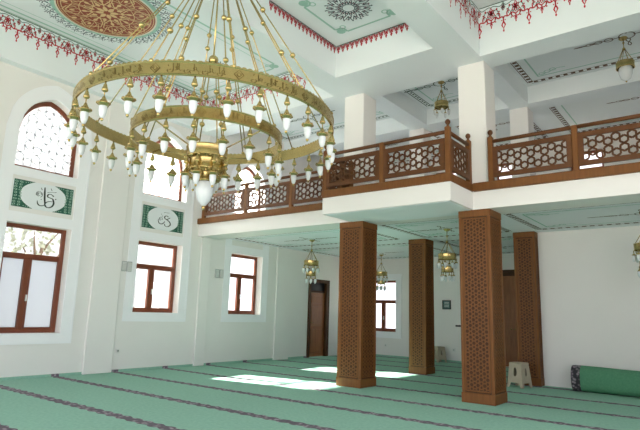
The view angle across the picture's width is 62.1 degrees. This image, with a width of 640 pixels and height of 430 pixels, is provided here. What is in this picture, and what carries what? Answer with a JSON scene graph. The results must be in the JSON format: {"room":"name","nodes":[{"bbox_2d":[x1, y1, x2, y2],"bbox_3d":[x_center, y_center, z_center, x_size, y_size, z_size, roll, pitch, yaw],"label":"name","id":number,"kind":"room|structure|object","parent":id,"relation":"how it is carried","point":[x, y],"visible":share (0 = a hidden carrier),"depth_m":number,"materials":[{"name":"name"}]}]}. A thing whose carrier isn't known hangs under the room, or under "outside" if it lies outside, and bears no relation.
{"room":"mosque","nodes":[
{"label":"mosque","id":0,"kind":"room"},
{"bbox_2d":[0,61,339,377],"bbox_3d":[-4.279,-0.336,12.105,0.320,7.500,18.460,-6,-13,37],"label":"wall","id":1,"kind":"structure","parent":0,"point":[141,344],"depth_m":12.50,"materials":[{"name":"paint"}]},
{"bbox_2d":[0,222,65,332],"bbox_3d":[-5.596,1.222,10.222,0.115,2.040,1.230,-6,-13,37],"label":"window","id":2,"kind":"structure","parent":1,"relation":"in","point":[29,283],"depth_m":10.22,"materials":[{"name":"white glass"}]},
{"bbox_2d":[10,178,73,214],"bbox_3d":[-5.387,-0.343,10.362,0.025,0.520,1.160,-6,-13,37],"label":"calligraphy panel","id":3,"kind":"object","parent":1,"relation":"attached to","point":[25,194],"visible":1,"depth_m":10.32,"materials":[{"name":"white"}]},
{"bbox_2d":[15,102,75,177],"bbox_3d":[-5.533,-1.562,10.748,0.070,1.508,1.230,-6,-13,37],"label":"window","id":4,"kind":"structure","parent":1,"relation":"in","point":[43,144],"depth_m":10.73,"materials":[{"name":"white glass"}]},
{"bbox_2d":[0,86,92,344],"bbox_3d":[-5.388,-0.103,10.332,0.026,5.097,1.705,-6,-13,37],"label":"trim","id":5,"kind":"structure","parent":1,"relation":"attached to","point":[8,167],"depth_m":10.43,"materials":[{"name":"white paint"}]},
{"bbox_2d":[81,100,135,374],"bbox_3d":[-4.492,0.385,11.415,0.050,5.820,0.640,-6,-13,37],"label":"pilaster","id":6,"kind":"object","parent":1,"relation":"attached to","point":[108,252],"depth_m":11.30,"materials":[{"name":"paint"}]},
{"bbox_2d":[121,261,131,271],"bbox_3d":[-4.235,1.126,11.640,0.054,0.220,0.252,-6,-13,37],"label":"wall speaker","id":7,"kind":"object","parent":1,"relation":"attached to","point":[126,266],"visible":1,"depth_m":11.63,"materials":[{"name":"grey plastic"}]},
{"bbox_2d":[0,356,306,380],"bbox_3d":[-5.126,3.082,10.221,0.012,0.050,15.600,-6,-13,37],"label":"baseboard","id":8,"kind":"structure","parent":1,"relation":"attached to","point":[227,362],"depth_m":11.67,"materials":[{"name":"green paint"}]},
{"bbox_2d":[132,241,176,312],"bbox_3d":[-3.897,1.456,12.414,0.115,1.610,1.220,-6,-13,37],"label":"window","id":9,"kind":"structure","parent":1,"relation":"in","point":[151,269],"depth_m":12.44,"materials":[{"name":"brown wood"}]},
{"bbox_2d":[122,126,194,321],"bbox_3d":[-3.689,0.134,12.524,0.026,4.661,1.695,-6,-13,37],"label":"trim","id":10,"kind":"structure","parent":1,"relation":"attached to","point":[139,196],"depth_m":12.37,"materials":[{"name":"white paint"}]},
{"bbox_2d":[141,204,183,233],"bbox_3d":[-3.695,0.102,12.515,0.025,0.520,1.150,-6,-13,37],"label":"calligraphy panel","id":11,"kind":"object","parent":1,"relation":"attached to","point":[152,217],"visible":1,"depth_m":12.48,"materials":[{"name":"white"}]},
{"bbox_2d":[143,140,182,201],"bbox_3d":[-3.841,-1.113,12.901,0.070,1.502,1.220,-6,-13,37],"label":"window","id":12,"kind":"structure","parent":1,"relation":"in","point":[159,186],"depth_m":12.90,"materials":[{"name":"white glass"}]},
{"bbox_2d":[193,237,211,365],"bbox_3d":[-2.920,2.124,13.221,0.050,3.145,0.320,-6,-13,37],"label":"pilaster","id":13,"kind":"object","parent":1,"relation":"attached to","point":[206,243],"depth_m":13.18,"materials":[{"name":"paint"}]},
{"bbox_2d":[206,135,215,217],"bbox_3d":[-2.831,-0.945,13.787,0.050,2.251,0.320,-6,-13,37],"label":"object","id":14,"kind":"structure","parent":1,"relation":"attached to","point":[212,139],"depth_m":13.84,"materials":[{"name":"paint"}]},
{"bbox_2d":[215,269,222,277],"bbox_3d":[-2.606,1.515,13.719,0.054,0.220,0.252,-6,-13,37],"label":"wall speaker","id":15,"kind":"object","parent":1,"relation":"attached to","point":[218,273],"visible":1,"depth_m":13.68,"materials":[{"name":"grey plastic"}]},
{"bbox_2d":[228,254,256,314],"bbox_3d":[-2.184,1.908,14.595,0.115,1.610,1.200,-6,-13,37],"label":"window","id":16,"kind":"structure","parent":1,"relation":"in","point":[238,277],"depth_m":14.65,"materials":[{"name":"brown wood"}]},
{"bbox_2d":[221,163,271,321],"bbox_3d":[-1.975,0.592,14.703,0.026,4.649,1.675,-6,-13,37],"label":"trim","id":17,"kind":"structure","parent":1,"relation":"attached to","point":[229,248],"depth_m":14.47,"materials":[{"name":"white paint"}]},
{"bbox_2d":[234,166,260,213],"bbox_3d":[-2.127,-0.656,15.081,0.070,1.489,1.200,-6,-13,37],"label":"window","id":18,"kind":"structure","parent":1,"relation":"in","point":[246,174],"depth_m":15.19,"materials":[{"name":"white glass"}]},
{"bbox_2d":[273,247,291,359],"bbox_3d":[-1.092,2.572,15.552,0.050,3.213,0.630,-6,-13,37],"label":"pilaster","id":19,"kind":"object","parent":1,"relation":"attached to","point":[284,256],"depth_m":15.51,"materials":[{"name":"paint"}]},
{"bbox_2d":[306,278,329,357],"bbox_3d":[-0.085,3.255,16.855,0.150,2.400,1.060,-6,-13,37],"label":"door","id":20,"kind":"structure","parent":1,"relation":"in","point":[319,292],"depth_m":16.89,"materials":[{"name":"brown wood"}]},
{"bbox_2d":[0,0,639,137],"bbox_3d":[-1.601,-4.286,6.310,11.622,1.680,11.462,-6,-13,37],"label":"ceiling","id":21,"kind":"structure","parent":0,"point":[345,48],"depth_m":9.76,"materials":[{"name":"paint"}]},
{"bbox_2d":[64,0,336,209],"bbox_3d":[-1.264,-2.428,6.495,3.036,4.844,3.008,-6,-13,35],"label":"ring chandelier","id":22,"kind":"object","parent":21,"relation":"hanging from","point":[206,161],"visible":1,"depth_m":5.72,"materials":[{"name":"gold metal"}]},
{"bbox_2d":[0,355,639,429],"bbox_3d":[0.194,2.899,7.920,11.950,0.120,18.460,-6,-13,37],"label":"floor","id":23,"kind":"structure","parent":0,"point":[296,393],"depth_m":8.16,"materials":[{"name":"green carpet"}]},
{"bbox_2d":[336,221,376,388],"bbox_3d":[0.736,1.722,10.463,0.561,3.145,0.561,-6,-13,37],"label":"pillar","id":24,"kind":"structure","parent":23,"relation":"on","point":[356,340],"depth_m":10.26,"materials":[{"name":"brown wood"}]},
{"bbox_2d":[409,239,434,374],"bbox_3d":[2.486,2.210,13.024,0.471,3.213,0.471,-6,-13,37],"label":"pillar","id":25,"kind":"structure","parent":23,"relation":"on","point":[421,259],"depth_m":12.85,"materials":[{"name":"brown wood"}]},
{"bbox_2d":[434,346,446,362],"bbox_3d":[3.588,4.198,16.028,0.333,0.456,0.333,6,-11,-22],"label":"plastic stool","id":26,"kind":"object","parent":23,"relation":"on","point":[438,350],"visible":0.86,"depth_m":15.91,"materials":[{"name":"beige plastic"}]},
{"bbox_2d":[458,208,507,405],"bbox_3d":[2.728,1.500,8.943,0.561,3.145,0.561,-6,-13,37],"label":"pillar","id":27,"kind":"structure","parent":23,"relation":"on","point":[483,359],"depth_m":8.73,"materials":[{"name":"brown wood"}]},
{"bbox_2d":[507,362,532,388],"bbox_3d":[4.023,3.223,10.733,0.350,0.480,0.350,9,-13,-36],"label":"plastic stool","id":28,"kind":"object","parent":23,"relation":"on","point":[519,372],"visible":1,"depth_m":10.65,"materials":[{"name":"beige plastic"}]},
{"bbox_2d":[513,231,544,385],"bbox_3d":[4.525,1.983,11.468,0.471,3.213,0.471,-6,-13,37],"label":"pillar","id":29,"kind":"structure","parent":23,"relation":"on","point":[526,258],"depth_m":11.30,"materials":[{"name":"brown wood"}]},
{"bbox_2d":[571,365,639,396],"bbox_3d":[6.392,3.049,9.422,3.513,0.482,0.470,-6,-13,37],"label":"carpet","id":30,"kind":"object","parent":23,"relation":"on","point":[583,378],"visible":1,"depth_m":9.97,"materials":[{"name":"green carpet"}]},
{"bbox_2d":[198,172,639,239],"bbox_3d":[1.465,-0.144,9.742,11.600,0.304,1.540,-6,-13,37],"label":"balcony slab","id":31,"kind":"object","parent":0,"point":[624,188],"visible":0.76,"depth_m":8.81,"materials":[{"name":"paint"}]},
{"bbox_2d":[197,163,344,223],"bbox_3d":[-1.224,-0.476,12.075,4.580,1.041,0.110,-6,-13,37],"label":"balcony railing","id":32,"kind":"object","parent":31,"relation":"on","point":[290,190],"visible":0.83,"depth_m":12.01,"materials":[{"name":"brown wood"}]},
{"bbox_2d":[344,93,375,185],"bbox_3d":[0.824,-1.288,11.017,0.485,2.371,0.485,-6,-13,37],"label":"column","id":33,"kind":"structure","parent":31,"relation":"on","point":[360,109],"depth_m":10.92,"materials":[{"name":"paint"}]},
{"bbox_2d":[321,119,472,197],"bbox_3d":[1.330,-0.865,9.563,2.560,1.041,0.927,-6,-13,37],"label":"balcony railing","id":34,"kind":"object","parent":31,"relation":"on","point":[446,146],"visible":0.98,"depth_m":9.04,"materials":[{"name":"brown wood"}]},
{"bbox_2d":[409,128,430,177],"bbox_3d":[2.563,-0.888,13.578,0.415,2.611,0.415,-6,-13,37],"label":"column","id":35,"kind":"structure","parent":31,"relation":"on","point":[421,131],"depth_m":13.55,"materials":[{"name":"paint"}]},
{"bbox_2d":[458,60,496,183],"bbox_3d":[2.814,-1.509,9.504,0.495,2.371,0.495,-6,-13,37],"label":"column","id":36,"kind":"structure","parent":31,"relation":"on","point":[476,96],"depth_m":9.36,"materials":[{"name":"paint"}]},
{"bbox_2d":[509,107,535,177],"bbox_3d":[4.603,-1.115,12.023,0.415,2.611,0.415,-6,-13,37],"label":"column","id":37,"kind":"structure","parent":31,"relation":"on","point":[521,119],"depth_m":11.98,"materials":[{"name":"paint"}]},
{"bbox_2d":[472,114,639,191],"bbox_3d":[4.387,-1.101,7.794,4.450,1.041,0.110,-6,-13,37],"label":"balcony railing","id":38,"kind":"object","parent":31,"relation":"on","point":[575,144],"visible":1,"depth_m":8.18,"materials":[{"name":"brown wood"}]},
{"bbox_2d":[231,201,639,259],"bbox_3d":[3.450,0.382,12.267,11.600,0.310,7.950,-6,-13,37],"label":"ceiling","id":39,"kind":"structure","parent":0,"point":[392,239],"depth_m":10.87,"materials":[{"name":"green paint"}]},
{"bbox_2d":[303,240,319,283],"bbox_3d":[-0.224,1.206,13.753,0.433,1.130,0.433,10,-13,-39],"label":"chandelier","id":40,"kind":"object","parent":39,"relation":"hanging from","point":[310,262],"visible":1,"depth_m":13.60,"materials":[{"name":"gold metal"}]},
{"bbox_2d":[376,254,387,290],"bbox_3d":[1.920,1.807,16.674,0.433,1.130,0.433,10,-13,-39],"label":"chandelier","id":41,"kind":"object","parent":39,"relation":"hanging from","point":[379,273],"visible":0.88,"depth_m":16.52,"materials":[{"name":"gold metal"}]},
{"bbox_2d":[437,229,457,281],"bbox_3d":[2.729,0.859,11.401,0.433,1.130,0.433,10,-13,-39],"label":"chandelier","id":42,"kind":"object","parent":39,"relation":"hanging from","point":[449,269],"visible":1,"depth_m":11.26,"materials":[{"name":"gold metal"}]},
{"bbox_2d":[632,212,639,277],"bbox_3d":[5.560,0.509,9.056,0.433,1.130,0.433,10,-13,-39],"label":"chandelier","id":43,"kind":"object","parent":39,"relation":"hanging from","point":[635,257],"visible":1,"depth_m":9.04,"materials":[{"name":"gold metal"}]},
{"bbox_2d":[253,29,639,165],"bbox_3d":[3.932,-2.944,13.384,11.600,1.440,6.698,-6,-13,37],"label":"ceiling","id":44,"kind":"structure","parent":0,"point":[579,84],"depth_m":12.22,"materials":[{"name":"paint"}]},
{"bbox_2d":[433,81,449,117],"bbox_3d":[2.685,-2.555,11.717,0.363,0.800,0.359,-6,-13,37],"label":"lamp","id":45,"kind":"object","parent":44,"relation":"hanging from","point":[441,105],"visible":1,"depth_m":11.65,"materials":[{"name":"gold metal"}]},
{"bbox_2d":[615,36,634,82],"bbox_3d":[5.536,-2.816,9.659,0.308,0.870,0.308,-6,-13,37],"label":"lamp","id":46,"kind":"object","parent":44,"relation":"hanging from","point":[624,67],"visible":1,"depth_m":9.55,"materials":[{"name":"white glass"}]},
{"bbox_2d":[375,128,639,366],"bbox_3d":[5.979,0.597,15.551,11.600,7.500,0.300,-6,-13,37],"label":"wall","id":47,"kind":"structure","parent":0,"point":[446,335],"depth_m":16.48,"materials":[{"name":"paint"}]},
{"bbox_2d":[376,281,395,331],"bbox_3d":[2.198,3.088,18.076,1.120,1.700,0.112,-6,-13,37],"label":"window","id":48,"kind":"structure","parent":47,"relation":"in","point":[383,305],"depth_m":18.00,"materials":[{"name":"brown wood"}]},
{"bbox_2d":[376,274,401,338],"bbox_3d":[2.065,3.053,17.906,1.520,2.100,0.030,-6,-13,37],"label":"trim","id":49,"kind":"structure","parent":47,"relation":"attached to","point":[398,277],"depth_m":17.55,"materials":[{"name":"white paint"}]},
{"bbox_2d":[376,354,460,362],"bbox_3d":[3.184,4.523,16.734,5.050,0.050,0.012,-6,-13,37],"label":"baseboard","id":50,"kind":"structure","parent":47,"relation":"attached to","point":[376,354],"depth_m":17.15,"materials":[{"name":"green paint"}]},
{"bbox_2d":[442,300,450,308],"bbox_3d":[3.929,2.787,16.499,0.280,0.280,0.025,-6,-13,37],"label":"frame","id":51,"kind":"object","parent":47,"relation":"attached to","point":[446,304],"visible":1,"depth_m":16.50,"materials":[{"name":"black metal"}]},
{"bbox_2d":[443,301,449,308],"bbox_3d":[3.933,2.788,16.504,0.230,0.230,0.012,-6,-13,37],"label":"print","id":52,"kind":"object","parent":47,"relation":"attached to","point":[446,304],"depth_m":16.50,"materials":[{"name":"green"}]},
{"bbox_2d":[497,163,509,179],"bbox_3d":[5.715,-0.841,16.126,0.700,1.520,0.112,-6,-13,37],"label":"window","id":53,"kind":"structure","parent":47,"relation":"in","point":[504,164],"depth_m":16.32,"materials":[{"name":"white glass"}]},
{"bbox_2d":[503,270,517,366],"bbox_3d":[5.515,2.936,15.180,1.060,2.740,0.090,-6,-13,37],"label":"door","id":54,"kind":"structure","parent":47,"relation":"in","point":[511,354],"depth_m":15.23,"materials":[{"name":"brown wood"}]},
{"bbox_2d":[571,149,603,170],"bbox_3d":[7.473,-1.037,14.784,0.860,1.520,0.112,-6,-13,37],"label":"window","id":55,"kind":"structure","parent":47,"relation":"in","point":[593,151],"depth_m":14.79,"materials":[{"name":"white glass"}]},
{"bbox_2d":[538,226,639,387],"bbox_3d":[6.517,1.790,10.106,4.379,3.213,0.250,-6,-13,37],"label":"wall","id":56,"kind":"structure","parent":0,"point":[590,280],"depth_m":10.80,"materials":[{"name":"paint"}]},
{"label":"outside","id":57,"kind":"structure","parent":0,"visible":0},
{"bbox_3d":[-5.328,3.525,9.901,80.000,0.050,90.000,-6,-13,37],"label":"ground","id":58,"kind":"structure","parent":57,"visible":0},
{"bbox_2d":[3,227,59,256],"bbox_3d":[-7.855,2.043,14.411,1.926,4.363,1.993,-6,-13,37],"label":"tree","id":59,"kind":"object","parent":58,"relation":"on","point":[43,247],"visible":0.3,"depth_m":14.60,"materials":[{"name":"green plant"}]},
{"bbox_2d":[3,227,172,307],"bbox_3d":[-10.002,2.688,20.449,6.600,5.150,8.600,-6,-13,37],"label":"sky","id":60,"kind":"structure","parent":58,"relation":"on","point":[150,255],"depth_m":19.97,"materials":[{"name":"paint"}]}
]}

